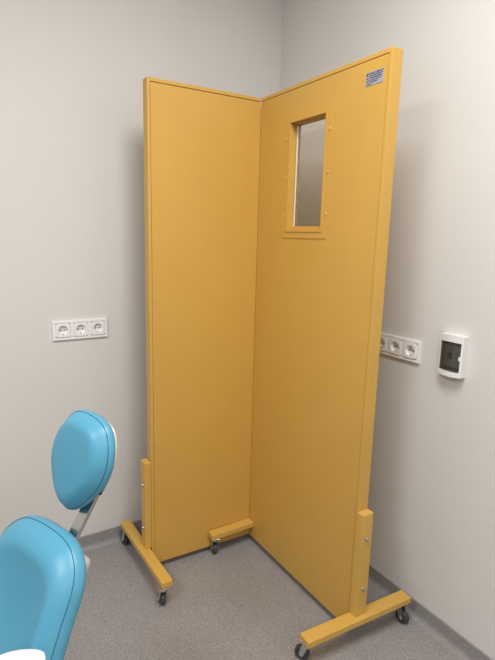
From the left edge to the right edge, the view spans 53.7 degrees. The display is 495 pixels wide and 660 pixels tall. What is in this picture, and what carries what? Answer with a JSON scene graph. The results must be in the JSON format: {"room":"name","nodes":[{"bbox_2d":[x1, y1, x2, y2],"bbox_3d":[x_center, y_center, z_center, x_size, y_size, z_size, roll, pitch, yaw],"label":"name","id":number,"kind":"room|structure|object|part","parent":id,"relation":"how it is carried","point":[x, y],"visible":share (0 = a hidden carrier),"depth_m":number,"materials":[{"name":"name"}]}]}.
{"room":"radiology room","nodes":[
{"label":"radiology room","id":0,"kind":"room"},
{"bbox_2d":[0,0,282,536],"bbox_3d":[-1.760,-0.252,1.394,4.600,2.720,0.100,-5,13,-31],"label":"wall","id":1,"kind":"structure","parent":0,"point":[73,72],"depth_m":2.00,"materials":[{"name":"paint"}]},
{"bbox_2d":[52,318,107,340],"bbox_3d":[-0.700,-0.005,2.048,0.224,0.082,0.012,-5,13,-31],"label":"wall socket","id":2,"kind":"object","parent":1,"relation":"attached to","point":[67,331],"visible":1,"depth_m":2.04,"materials":[{"name":"white plastic"}]},
{"bbox_2d":[78,519,141,552],"bbox_3d":[-1.761,1.062,1.588,4.400,0.068,0.028,-5,13,-31],"label":"baseboard","id":3,"kind":"structure","parent":1,"relation":"attached to","point":[93,541],"depth_m":2.27,"materials":[{"name":"plastic"}]},
{"bbox_2d":[64,534,459,659],"bbox_3d":[-0.454,1.572,-0.466,4.600,0.100,5.200,-5,13,-31],"label":"floor","id":4,"kind":"structure","parent":0,"point":[236,602],"depth_m":1.86,"materials":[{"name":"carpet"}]},
{"bbox_2d":[0,409,116,659],"bbox_3d":[-0.716,0.769,0.769,0.481,1.003,1.226,9,13,35],"label":"dental chair","id":5,"kind":"object","parent":4,"relation":"on","point":[44,567],"visible":1,"depth_m":1.09,"materials":[{"name":"blue leather"}]},
{"bbox_3d":[-0.476,0.616,0.749,0.112,0.026,0.358,9,13,35],"label":"armrest","id":6,"kind":"part","parent":5,"relation":"part of","materials":[{"name":"white plastic"}]},
{"bbox_3d":[-0.528,0.687,1.070,0.356,0.456,0.285,9,13,35],"label":"backrest","id":7,"kind":"part","parent":5,"relation":"part of","materials":[{"name":"blue leather"}]},
{"bbox_3d":[-0.375,0.307,1.170,0.170,0.201,0.060,9,13,35],"label":"backing plate","id":8,"kind":"part","parent":5,"relation":"part of","materials":[{"name":"white plastic"}]},
{"bbox_2d":[121,46,410,659],"bbox_3d":[-0.008,0.092,1.838,1.208,1.970,0.618,11,14,40],"label":"folding screen","id":9,"kind":"object","parent":4,"relation":"on","point":[267,222],"visible":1,"depth_m":1.90,"materials":[{"name":"paint"}]},
{"bbox_3d":[-0.425,0.732,2.058,0.028,0.390,0.046,-5,13,-31],"label":"post","id":10,"kind":"part","parent":9,"relation":"part of","materials":[{"name":"paint"}]},
{"bbox_3d":[-0.188,0.032,2.053,0.477,1.940,0.044,-5,12,-30],"label":"panel","id":11,"kind":"part","parent":9,"relation":"part of","materials":[{"name":"paint"}]},
{"bbox_3d":[0.238,-0.565,1.794,0.006,0.389,0.198,-5,13,-32],"label":"glass pane","id":12,"kind":"part","parent":9,"relation":"part of","materials":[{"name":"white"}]},
{"bbox_3d":[0.231,0.075,1.882,0.044,1.940,0.680,-5,13,-32],"label":"panel","id":13,"kind":"part","parent":9,"relation":"part of","materials":[{"name":"paint"}]},
{"bbox_3d":[0.400,0.817,1.714,0.048,0.393,0.030,-5,13,-31],"label":"post","id":14,"kind":"part","parent":9,"relation":"part of","materials":[{"name":"paint"}]},
{"bbox_3d":[0.383,-0.761,1.474,0.002,0.039,0.070,-5,13,-32],"label":"label plate","id":15,"kind":"part","parent":9,"relation":"part of","materials":[{"name":"silver metal"}]},
{"bbox_2d":[366,68,383,85],"bbox_3d":[0.383,-0.761,1.473,0.001,0.033,0.068,-5,13,-31],"label":"print","id":16,"kind":"object","parent":9,"relation":"attached to","point":[374,76],"depth_m":1.47,"materials":[{"name":"black"}]},
{"bbox_2d":[280,0,494,659],"bbox_3d":[1.521,0.023,0.403,0.100,2.720,5.100,-5,13,-31],"label":"wall","id":17,"kind":"structure","parent":0,"point":[431,496],"depth_m":1.71,"materials":[{"name":"paint"}]},
{"bbox_2d":[380,332,421,363],"bbox_3d":[0.576,0.066,1.840,0.012,0.082,0.192,-5,13,-31],"label":"wall socket","id":18,"kind":"object","parent":17,"relation":"attached to","point":[394,348],"visible":0.84,"depth_m":1.83,"materials":[{"name":"white plastic"}]},
{"bbox_2d":[368,564,492,659],"bbox_3d":[1.406,1.322,0.658,0.028,0.068,5.000,-5,13,-31],"label":"baseboard","id":19,"kind":"structure","parent":17,"relation":"attached to","point":[457,644],"depth_m":1.81,"materials":[{"name":"plastic"}]},
{"bbox_2d":[437,332,468,378],"bbox_3d":[0.686,0.085,1.643,0.034,0.142,0.090,-5,13,-31],"label":"box","id":20,"kind":"object","parent":17,"relation":"attached to","point":[453,349],"visible":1,"depth_m":1.62,"materials":[{"name":"white plastic"}]}
]}

